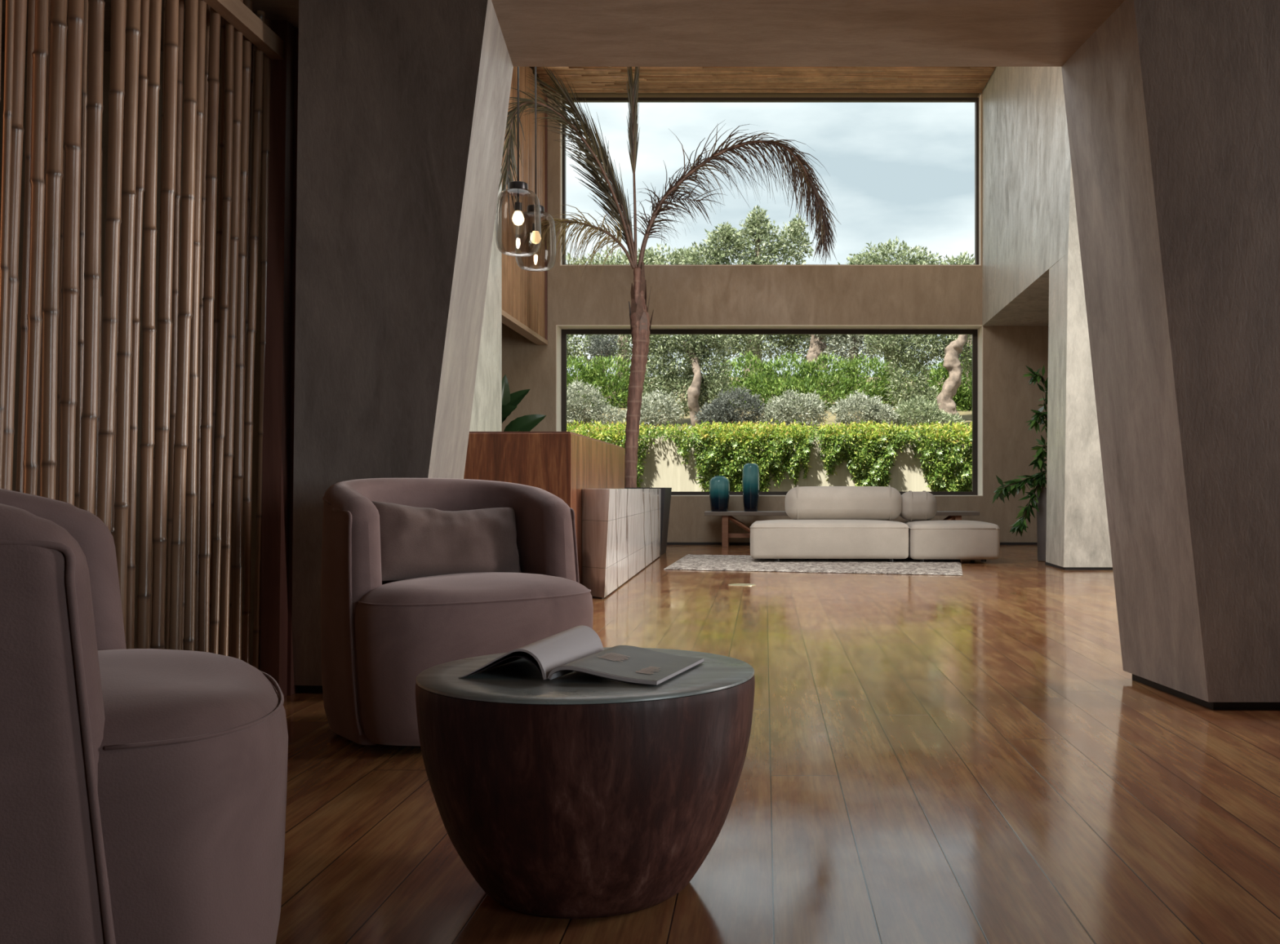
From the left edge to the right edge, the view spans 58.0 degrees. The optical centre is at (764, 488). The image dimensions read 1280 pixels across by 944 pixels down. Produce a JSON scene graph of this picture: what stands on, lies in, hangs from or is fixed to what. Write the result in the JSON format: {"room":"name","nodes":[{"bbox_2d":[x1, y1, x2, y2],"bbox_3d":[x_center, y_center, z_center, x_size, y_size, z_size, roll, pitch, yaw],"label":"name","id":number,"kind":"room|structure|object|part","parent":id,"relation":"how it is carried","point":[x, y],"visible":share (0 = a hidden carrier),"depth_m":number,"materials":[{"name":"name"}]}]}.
{"room":"hotel lobby","nodes":[
{"label":"hotel lobby","id":0,"kind":"room"},
{"bbox_2d":[0,51,262,666],"bbox_3d":[0.000,-0.522,4.745,14.400,2.744,0.770,0,0,0],"label":"wall","id":1,"kind":"structure","parent":0,"point":[106,69],"depth_m":4.95,"materials":[{"name":"paint"}]},
{"bbox_2d":[469,163,502,431],"bbox_3d":[-5.100,-2.605,12.200,3.800,6.910,3.400,0,0,0],"label":"wall","id":2,"kind":"structure","parent":0,"point":[486,409],"depth_m":13.36,"materials":[{"name":"paint"}]},
{"bbox_2d":[502,66,547,345],"bbox_3d":[-3.360,-4.060,15.592,0.160,3.780,3.385,0,0,0],"label":"wood panel","id":3,"kind":"object","parent":2,"relation":"attached to","point":[524,292],"visible":0.48,"depth_m":15.97,"materials":[{"name":"brown wood"}]},
{"bbox_3d":[-3.360,-2.203,15.590,0.160,0.065,3.380,0,0,0],"label":"rail","id":4,"kind":"part","parent":3,"relation":"part of","materials":[{"name":"brown wood"}]},
{"bbox_3d":[-3.353,-4.088,17.253,0.135,3.705,0.065,0,0,0],"label":"post","id":5,"kind":"part","parent":3,"relation":"part of","materials":[{"name":"brown wood"}]},
{"bbox_2d":[1,0,1124,66],"bbox_3d":[0.000,-3.977,4.745,14.400,4.166,0.770,0,0,0],"label":"ceiling","id":6,"kind":"structure","parent":0,"point":[535,33],"depth_m":4.72,"materials":[{"name":"paint"}]},
{"bbox_2d":[528,66,995,97],"bbox_3d":[0.000,-6.090,11.475,14.400,0.140,12.690,0,0,0],"label":"ceiling","id":7,"kind":"structure","parent":0,"point":[579,95],"depth_m":17.48,"materials":[{"name":"brown wood"}]},
{"bbox_2d":[494,66,541,257],"bbox_3d":[-2.050,-3.955,9.500,0.374,4.010,0.374,0,0,0],"label":"pendant lamp","id":8,"kind":"object","parent":7,"relation":"hanging from","point":[517,188],"visible":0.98,"depth_m":9.54,"materials":[{"name":"clear glass"}]},
{"bbox_2d":[514,202,521,211],"bbox_3d":[-2.050,-2.341,9.500,0.060,0.075,0.060,0,0,0],"label":"socket","id":9,"kind":"object","parent":8,"relation":"attached to","point":[517,206],"depth_m":9.48,"materials":[{"name":"black metal"}]},
{"bbox_3d":[-2.050,-2.217,9.500,0.374,0.535,0.374,0,0,0],"label":"lamp shade","id":10,"kind":"part","parent":8,"relation":"part of","materials":[{"name":"clear glass"}]},
{"bbox_3d":[-2.050,-2.244,9.500,0.100,0.118,0.100,0,0,0],"label":"bulb","id":11,"kind":"part","parent":8,"relation":"part of","materials":[{"name":"white glass"}]},
{"bbox_3d":[-2.050,-2.426,9.500,0.016,0.118,0.014,0,0,0],"label":"rod","id":12,"kind":"part","parent":8,"relation":"part of","materials":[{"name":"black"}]},
{"bbox_3d":[-2.050,-4.247,9.500,0.016,3.427,0.014,0,0,0],"label":"cord","id":13,"kind":"part","parent":8,"relation":"part of","materials":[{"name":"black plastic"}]},
{"bbox_2d":[515,66,555,271],"bbox_3d":[-2.125,-3.998,10.600,0.374,3.925,0.374,0,0,0],"label":"pendant lamp","id":14,"kind":"object","parent":7,"relation":"hanging from","point":[531,210],"visible":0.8,"depth_m":10.66,"materials":[{"name":"clear glass"}]},
{"bbox_3d":[-2.125,-2.326,10.600,0.100,0.117,0.100,0,0,0],"label":"bulb","id":15,"kind":"part","parent":14,"relation":"part of","materials":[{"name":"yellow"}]},
{"bbox_3d":[-2.125,-2.300,10.600,0.374,0.530,0.374,0,0,0],"label":"lamp shade","id":16,"kind":"part","parent":14,"relation":"part of","materials":[{"name":"clear glass"}]},
{"bbox_3d":[-2.125,-4.286,10.600,0.016,3.347,0.014,0,0,0],"label":"cord","id":17,"kind":"part","parent":14,"relation":"part of","materials":[{"name":"black plastic"}]},
{"bbox_2d":[502,90,1048,542],"bbox_3d":[0.000,-2.605,17.560,14.400,6.910,0.520,0,0,0],"label":"wall","id":18,"kind":"structure","parent":0,"point":[679,295],"depth_m":17.30,"materials":[{"name":"paint"}]},
{"bbox_2d":[555,324,982,496],"bbox_3d":[0.070,-1.180,17.524,6.460,2.590,0.452,0,0,0],"label":"window","id":19,"kind":"structure","parent":18,"relation":"in","point":[562,331],"depth_m":17.68,"materials":[{"name":"grey metal"}]},
{"bbox_2d":[560,94,981,266],"bbox_3d":[0.085,-4.668,17.394,6.370,2.585,0.192,0,0,0],"label":"window","id":20,"kind":"structure","parent":18,"relation":"in","point":[977,100],"depth_m":17.42,"materials":[{"name":"grey"}]},
{"bbox_2d":[666,542,1037,545],"bbox_3d":[0.000,0.833,17.288,14.000,0.035,0.025,0,0,0],"label":"baseboard","id":21,"kind":"structure","parent":18,"relation":"attached to","point":[668,544],"depth_m":17.28,"materials":[{"name":"black wood"}]},
{"bbox_2d":[275,545,1279,943],"bbox_3d":[0.000,0.910,6.200,14.400,0.120,22.800,0,0,0],"label":"floor","id":22,"kind":"structure","parent":0,"point":[973,757],"depth_m":3.22,"materials":[{"name":"brown wood"}]},
{"bbox_2d":[0,488,288,943],"bbox_3d":[-1.243,0.405,1.903,0.821,0.890,0.860,0,0,-27],"label":"armchair","id":23,"kind":"object","parent":22,"relation":"on","point":[143,792],"visible":1,"depth_m":1.63,"materials":[{"name":"fabric"}]},
{"bbox_3d":[-1.182,0.567,1.935,0.684,0.534,0.827,0,0,-27],"label":"seat","id":24,"kind":"part","parent":23,"relation":"part of","materials":[{"name":"fabric"}]},
{"bbox_2d":[0,0,298,696],"bbox_3d":[-2.045,-0.790,3.395,0.271,3.280,2.790,0,0,0],"label":"screen","id":25,"kind":"object","parent":22,"relation":"on","point":[80,406],"visible":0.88,"depth_m":3.87,"materials":[{"name":"brown wood"}]},
{"bbox_3d":[-1.970,-1.772,3.350,0.050,0.075,2.700,0,0,0],"label":"cross rail","id":26,"kind":"part","parent":25,"relation":"part of","materials":[{"name":"brown wood"}]},
{"bbox_3d":[-1.983,-0.790,4.665,0.117,3.280,0.090,0,0,0],"label":"post","id":27,"kind":"part","parent":25,"relation":"part of","materials":[{"name":"brown wood"}]},
{"bbox_3d":[-1.951,-0.790,4.745,0.082,3.280,0.090,0,0,0],"label":"post","id":28,"kind":"part","parent":25,"relation":"part of","materials":[{"name":"brown wood"}]},
{"bbox_2d":[291,0,513,685],"bbox_3d":[-1.516,-0.549,4.887,0.933,2.729,1.059,0,0,0],"label":"wall pier","id":29,"kind":"object","parent":22,"relation":"on","point":[403,104],"visible":0.67,"depth_m":4.51,"materials":[{"name":"grey paint"}]},
{"bbox_2d":[298,685,322,693],"bbox_3d":[-1.742,0.833,5.056,0.441,0.035,0.661,0,0,0],"label":"baseboard","id":30,"kind":"object","parent":29,"relation":"attached to","point":[302,689],"visible":0.14,"depth_m":4.76,"materials":[{"name":"black"}]},
{"bbox_2d":[320,478,593,746],"bbox_3d":[-1.095,0.405,4.054,0.860,0.890,0.821,0,0,-40],"label":"armchair","id":31,"kind":"object","parent":22,"relation":"on","point":[377,636],"visible":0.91,"depth_m":3.74,"materials":[{"name":"fabric"}]},
{"bbox_2d":[371,501,521,581],"bbox_3d":[-1.150,0.195,4.151,0.593,0.307,0.204,0,0,-39],"label":"cushion","id":32,"kind":"object","parent":31,"relation":"on","point":[415,542],"visible":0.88,"depth_m":4.07,"materials":[{"name":"brown fabric"}]},
{"bbox_3d":[-1.051,0.567,4.002,0.827,0.534,0.684,0,0,-40],"label":"seat","id":33,"kind":"part","parent":31,"relation":"part of","materials":[{"name":"fabric"}]},
{"bbox_2d":[502,375,546,431],"bbox_3d":[-3.451,-0.325,14.991,1.176,2.351,0.457,0,0,0],"label":"leaf plant","id":34,"kind":"object","parent":22,"relation":"on","point":[509,402],"visible":0.36,"depth_m":14.97,"materials":[{"name":"green plant"}]},
{"bbox_2d":[463,431,625,584],"bbox_3d":[-2.266,0.212,10.100,1.668,1.275,3.200,0,0,0],"label":"reception desk","id":35,"kind":"object","parent":22,"relation":"on","point":[562,464],"visible":0.27,"depth_m":8.50,"materials":[{"name":"brown wood"}]},
{"bbox_2d":[469,431,622,448],"bbox_3d":[-2.266,-0.418,10.105,1.628,0.013,3.170,0,0,0],"label":"countertop","id":36,"kind":"structure","parent":35,"relation":"on","point":[469,432],"depth_m":8.52,"materials":[{"name":"brown wood"}]},
{"bbox_2d":[415,647,755,919],"bbox_3d":[-0.378,0.620,2.455,0.713,0.460,0.713,0,0,0],"label":"coffee table","id":37,"kind":"object","parent":22,"relation":"on","point":[574,795],"visible":0.92,"depth_m":2.18,"materials":[{"name":"brown wood"}]},
{"bbox_2d":[457,626,703,685],"bbox_3d":[-0.383,0.351,2.448,0.431,0.076,0.315,0,0,14],"label":"open magazine","id":38,"kind":"object","parent":37,"relation":"on","point":[580,649],"visible":1,"depth_m":2.39,"materials":[{"name":"grey paper"}]},
{"bbox_2d":[582,488,661,599],"bbox_3d":[-1.314,0.426,11.480,0.251,0.848,5.439,0,0,0],"label":"planter","id":39,"kind":"object","parent":22,"relation":"on","point":[621,527],"visible":0.96,"depth_m":9.39,"materials":[{"name":"beige"}]},
{"bbox_2d":[624,488,671,555],"bbox_3d":[-1.740,0.419,14.850,0.980,0.862,0.980,0,0,0],"label":"planter","id":40,"kind":"object","parent":22,"relation":"on","point":[665,495],"visible":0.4,"depth_m":14.61,"materials":[{"name":"grey"}]},
{"bbox_2d":[494,66,840,488],"bbox_3d":[-1.405,-2.860,14.667,4.539,5.826,1.902,0,0,-24],"label":"potted palm","id":41,"kind":"object","parent":40,"relation":"in","point":[640,323],"visible":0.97,"depth_m":14.79,"materials":[{"name":"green plant"}]},
{"bbox_2d":[728,583,755,586],"bbox_3d":[-0.201,0.847,10.003,0.237,0.006,0.254,0,0,0],"label":"socket","id":42,"kind":"object","parent":22,"relation":"on","point":[733,584],"visible":1,"depth_m":10.04,"materials":[{"name":"beige"}]},
{"bbox_2d":[663,554,962,575],"bbox_3d":[0.468,0.837,12.825,3.591,0.018,2.651,0,0,13],"label":"rug","id":43,"kind":"object","parent":22,"relation":"on","point":[908,566],"visible":0.79,"depth_m":12.33,"materials":[{"name":"beige fabric"}]},
{"bbox_2d":[750,485,999,561],"bbox_3d":[1.254,0.396,13.449,2.835,0.872,1.120,0,0,1],"label":"sofa","id":44,"kind":"object","parent":43,"relation":"on","point":[828,522],"visible":1,"depth_m":12.91,"materials":[{"name":"beige fabric"}]},
{"bbox_2d":[704,511,979,546],"bbox_3d":[1.120,0.593,16.850,4.000,0.515,0.500,0,0,0],"label":"bench","id":45,"kind":"object","parent":22,"relation":"on","point":[953,515],"visible":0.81,"depth_m":16.64,"materials":[{"name":"brown wood"}]},
{"bbox_2d":[709,475,729,511],"bbox_3d":[-0.667,0.075,16.780,0.302,0.521,0.302,0,0,0],"label":"vase","id":46,"kind":"object","parent":45,"relation":"on","point":[719,486],"visible":1,"depth_m":16.66,"materials":[{"name":"teal ceramic"}]},
{"bbox_3d":[-0.580,0.623,16.680,0.090,0.455,0.080,0,0,0],"label":"leg","id":47,"kind":"part","parent":45,"relation":"part of","materials":[{"name":"brown wood"}]},
{"bbox_2d":[742,463,759,511],"bbox_3d":[-0.206,-0.018,16.780,0.243,0.703,0.243,0,0,45],"label":"vase","id":48,"kind":"object","parent":45,"relation":"on","point":[750,477],"visible":1,"depth_m":16.68,"materials":[{"name":"teal ceramic"}]},
{"bbox_3d":[2.820,0.623,16.680,0.090,0.455,0.080,0,0,0],"label":"leg","id":49,"kind":"part","parent":45,"relation":"part of","materials":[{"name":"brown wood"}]},
{"bbox_2d":[1035,488,1046,562],"bbox_3d":[3.365,0.420,13.360,0.380,0.860,0.380,0,0,0],"label":"planter","id":50,"kind":"object","parent":22,"relation":"on","point":[1042,505],"visible":0.17,"depth_m":13.26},
{"bbox_2d":[991,365,1048,536],"bbox_3d":[3.215,-0.440,13.313,1.168,2.011,0.502,0,0,-21],"label":"leafy houseplant","id":51,"kind":"object","parent":50,"relation":"in","point":[1040,478],"visible":0.76,"depth_m":13.24,"materials":[{"name":"green plant"}]},
{"bbox_3d":[3.172,0.143,13.268,0.435,0.552,0.089,0,0,-16],"label":"stem","id":52,"kind":"part","parent":51,"relation":"part of","materials":[{"name":"green plant"}]},
{"bbox_3d":[3.243,-0.637,13.302,0.260,1.380,0.133,0,0,0],"label":"stem","id":53,"kind":"part","parent":51,"relation":"part of","materials":[{"name":"green plant"}]},
{"bbox_2d":[1061,0,1279,702],"bbox_3d":[3.114,-0.549,4.745,3.572,2.729,0.770,0,0,0],"label":"wall pier","id":54,"kind":"object","parent":22,"relation":"on","point":[1172,107],"visible":1,"depth_m":4.36,"materials":[{"name":"grey paint"}]},
{"bbox_2d":[1132,674,1279,710],"bbox_3d":[3.257,0.833,4.740,3.246,0.035,0.700,0,0,0],"label":"baseboard","id":55,"kind":"object","parent":54,"relation":"attached to","point":[1214,706],"visible":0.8,"depth_m":4.39,"materials":[{"name":"black wood"}]},
{"bbox_2d":[982,66,1112,567],"bbox_3d":[5.155,-2.620,14.600,4.090,6.880,5.400,0,0,0],"label":"wall","id":56,"kind":"structure","parent":0,"point":[1032,270],"depth_m":12.77,"materials":[{"name":"paint"}]},
{"bbox_2d":[1044,562,1112,570],"bbox_3d":[5.155,0.835,12.350,4.050,0.030,0.840,0,0,0],"label":"baseboard","id":57,"kind":"structure","parent":56,"relation":"attached to","point":[1046,563],"depth_m":11.93,"materials":[{"name":"black"}]},
{"label":"outside","id":58,"kind":"structure","parent":0,"visible":0},
{"bbox_3d":[0.000,1.115,50.000,120.000,0.270,180.000,0,0,0],"label":"ground","id":59,"kind":"structure","parent":58,"visible":0},
{"bbox_2d":[600,436,972,492],"bbox_3d":[0.000,-0.015,22.200,28.000,1.990,0.400,0,0,0],"label":"wall","id":60,"kind":"structure","parent":59,"relation":"on","point":[664,468],"depth_m":22.00,"materials":[{"name":"paint"}]},
{"bbox_2d":[566,418,679,488],"bbox_3d":[-3.054,-0.496,22.009,2.834,1.703,0.947,0,0,0],"label":"trailing vine","id":61,"kind":"object","parent":60,"relation":"hanging from","point":[619,438],"visible":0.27,"depth_m":21.87,"materials":[{"name":"green plant"}]},
{"bbox_2d":[662,421,701,465],"bbox_3d":[-1.585,-0.880,21.999,0.748,0.861,0.849,0,0,0],"label":"trailing vine","id":62,"kind":"object","parent":60,"relation":"hanging from","point":[685,433],"visible":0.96,"depth_m":21.85,"materials":[{"name":"green plant"}]},
{"bbox_2d":[691,418,818,492],"bbox_3d":[-0.183,-0.530,22.015,2.474,1.639,0.944,0,0,0],"label":"hedge","id":63,"kind":"object","parent":60,"relation":"hanging from","point":[723,437],"visible":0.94,"depth_m":21.80,"materials":[{"name":"green plant"}]},
{"bbox_2d":[814,419,914,486],"bbox_3d":[1.887,-0.552,22.014,1.923,1.608,0.939,0,0,0],"label":"hedge","id":64,"kind":"object","parent":60,"relation":"hanging from","point":[879,437],"visible":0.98,"depth_m":21.80,"materials":[{"name":"green plant"}]},
{"bbox_2d":[904,417,972,492],"bbox_3d":[3.696,-0.526,22.003,2.057,1.701,0.904,0,0,0],"label":"hedge","id":65,"kind":"object","parent":60,"relation":"hanging from","point":[941,437],"visible":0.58,"depth_m":21.80,"materials":[{"name":"green plant"}]},
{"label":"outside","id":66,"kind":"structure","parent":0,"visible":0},
{"bbox_2d":[568,376,972,436],"bbox_3d":[0.000,-4.603,54.250,60.000,7.806,63.800,0,0,0],"label":"hillside","id":67,"kind":"structure","parent":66,"point":[967,415],"depth_m":28.42,"materials":[{"name":"plant"}]},
{"bbox_2d":[566,378,624,431],"bbox_3d":[-3.898,-1.715,24.199,1.995,1.267,0.818,0,0,0],"label":"bush","id":68,"kind":"object","parent":67,"relation":"on","point":[585,415],"visible":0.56,"depth_m":24.06,"materials":[{"name":"green plant"}]},
{"bbox_2d":[566,334,632,373],"bbox_3d":[-5.153,-4.340,33.036,4.033,3.368,1.669,0,0,12],"label":"tree","id":69,"kind":"object","parent":67,"relation":"on","point":[586,340],"visible":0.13,"depth_m":32.81,"materials":[{"name":"green plant"}]},
{"bbox_2d":[588,334,619,364],"bbox_3d":[-4.431,-3.976,31.506,0.889,1.136,0.878,0,0,0],"label":"shrub","id":70,"kind":"object","parent":67,"relation":"on","point":[606,352],"visible":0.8,"depth_m":31.36,"materials":[{"name":"grey plant"}]},
{"bbox_2d":[566,353,651,408],"bbox_3d":[-4.795,-2.568,30.025,3.835,2.025,1.318,0,0,3],"label":"hedge","id":71,"kind":"object","parent":67,"relation":"on","point":[593,375],"visible":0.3,"depth_m":29.76,"materials":[{"name":"green plant"}]},
{"bbox_2d":[565,243,703,391],"bbox_3d":[-5.031,-5.840,40.012,6.147,5.545,2.206,0,0,5],"label":"tree","id":72,"kind":"object","parent":67,"relation":"on","point":[650,258],"visible":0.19,"depth_m":39.77,"materials":[{"name":"green plant"}]},
{"bbox_2d":[618,390,684,436],"bbox_3d":[-2.417,-1.581,24.197,1.469,1.050,0.867,0,0,2],"label":"bush","id":73,"kind":"object","parent":67,"relation":"on","point":[652,417],"visible":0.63,"depth_m":24.05,"materials":[{"name":"green plant"}]},
{"bbox_2d":[630,334,741,426],"bbox_3d":[-1.720,-2.832,26.507,2.850,2.982,1.254,0,0,-5],"label":"tree","id":74,"kind":"object","parent":67,"relation":"on","point":[700,389],"visible":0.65,"depth_m":26.32,"materials":[{"name":"green plant"}]},
{"bbox_2d":[693,385,765,430],"bbox_3d":[-0.693,-1.639,24.197,1.667,1.091,0.888,0,0,0],"label":"bush","id":75,"kind":"object","parent":67,"relation":"on","point":[727,412],"visible":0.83,"depth_m":24.04,"materials":[{"name":"grey plant"}]},
{"bbox_2d":[678,204,813,391],"bbox_3d":[-0.744,-6.173,37.972,4.828,6.580,2.515,0,0,0],"label":"tree","id":76,"kind":"object","parent":67,"relation":"on","point":[754,228],"visible":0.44,"depth_m":37.84,"materials":[{"name":"green plant"}]},
{"bbox_2d":[707,334,846,371],"bbox_3d":[0.301,-4.628,34.026,4.413,2.454,1.831,0,0,13],"label":"tree","id":77,"kind":"object","parent":67,"relation":"on","point":[817,347],"visible":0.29,"depth_m":33.79,"materials":[{"name":"green plant"}]},
{"bbox_2d":[755,388,831,429],"bbox_3d":[0.607,-1.624,24.189,1.658,1.017,0.856,0,0,0],"label":"bush","id":78,"kind":"object","parent":67,"relation":"on","point":[777,411],"visible":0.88,"depth_m":24.04,"materials":[{"name":"green plant"}]},
{"bbox_2d":[706,351,937,411],"bbox_3d":[1.384,-2.609,30.236,6.454,2.117,2.386,0,0,0],"label":"hedge","id":79,"kind":"object","parent":67,"relation":"on","point":[764,387],"visible":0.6,"depth_m":29.95,"materials":[{"name":"green plant"}]},
{"bbox_2d":[813,334,891,377],"bbox_3d":[2.463,-4.407,32.502,3.072,2.509,1.290,0,0,0],"label":"tree","id":80,"kind":"object","parent":67,"relation":"on","point":[854,341],"visible":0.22,"depth_m":32.35,"materials":[{"name":"green plant"}]},
{"bbox_2d":[826,389,901,429],"bbox_3d":[2.092,-1.612,24.175,1.613,0.993,0.882,0,0,0],"label":"bush","id":81,"kind":"object","parent":67,"relation":"on","point":[874,411],"visible":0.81,"depth_m":24.02,"materials":[{"name":"green plant"}]},
{"bbox_2d":[837,235,946,390],"bbox_3d":[4.391,-5.790,38.996,5.272,5.702,2.579,0,0,0],"label":"tree","id":82,"kind":"object","parent":67,"relation":"on","point":[875,259],"visible":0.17,"depth_m":38.77,"materials":[{"name":"green plant"}]},
{"bbox_2d":[861,334,972,425],"bbox_3d":[3.998,-2.771,26.872,3.420,3.007,1.239,0,0,0],"label":"tree","id":83,"kind":"object","parent":67,"relation":"on","point":[955,344],"visible":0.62,"depth_m":26.84,"materials":[{"name":"green plant"}]},
{"bbox_2d":[888,395,966,434],"bbox_3d":[3.417,-1.532,24.211,1.707,0.976,0.900,0,0,0],"label":"bush","id":84,"kind":"object","parent":67,"relation":"on","point":[935,415],"visible":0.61,"depth_m":24.03,"materials":[{"name":"green plant"}]},
{"bbox_2d":[922,344,972,411],"bbox_3d":[5.183,-2.428,29.177,2.621,2.657,0.852,0,0,-2],"label":"hedge","id":85,"kind":"object","parent":67,"relation":"on","point":[963,396],"visible":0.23,"depth_m":29.05,"materials":[{"name":"green plant"}]},
{"bbox_2d":[943,251,974,388],"bbox_3d":[6.979,-5.269,36.989,3.054,4.933,1.523,0,0,0],"label":"tree","id":86,"kind":"object","parent":67,"relation":"on","point":[962,259],"visible":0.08,"depth_m":36.88,"materials":[{"name":"green plant"}]}
]}

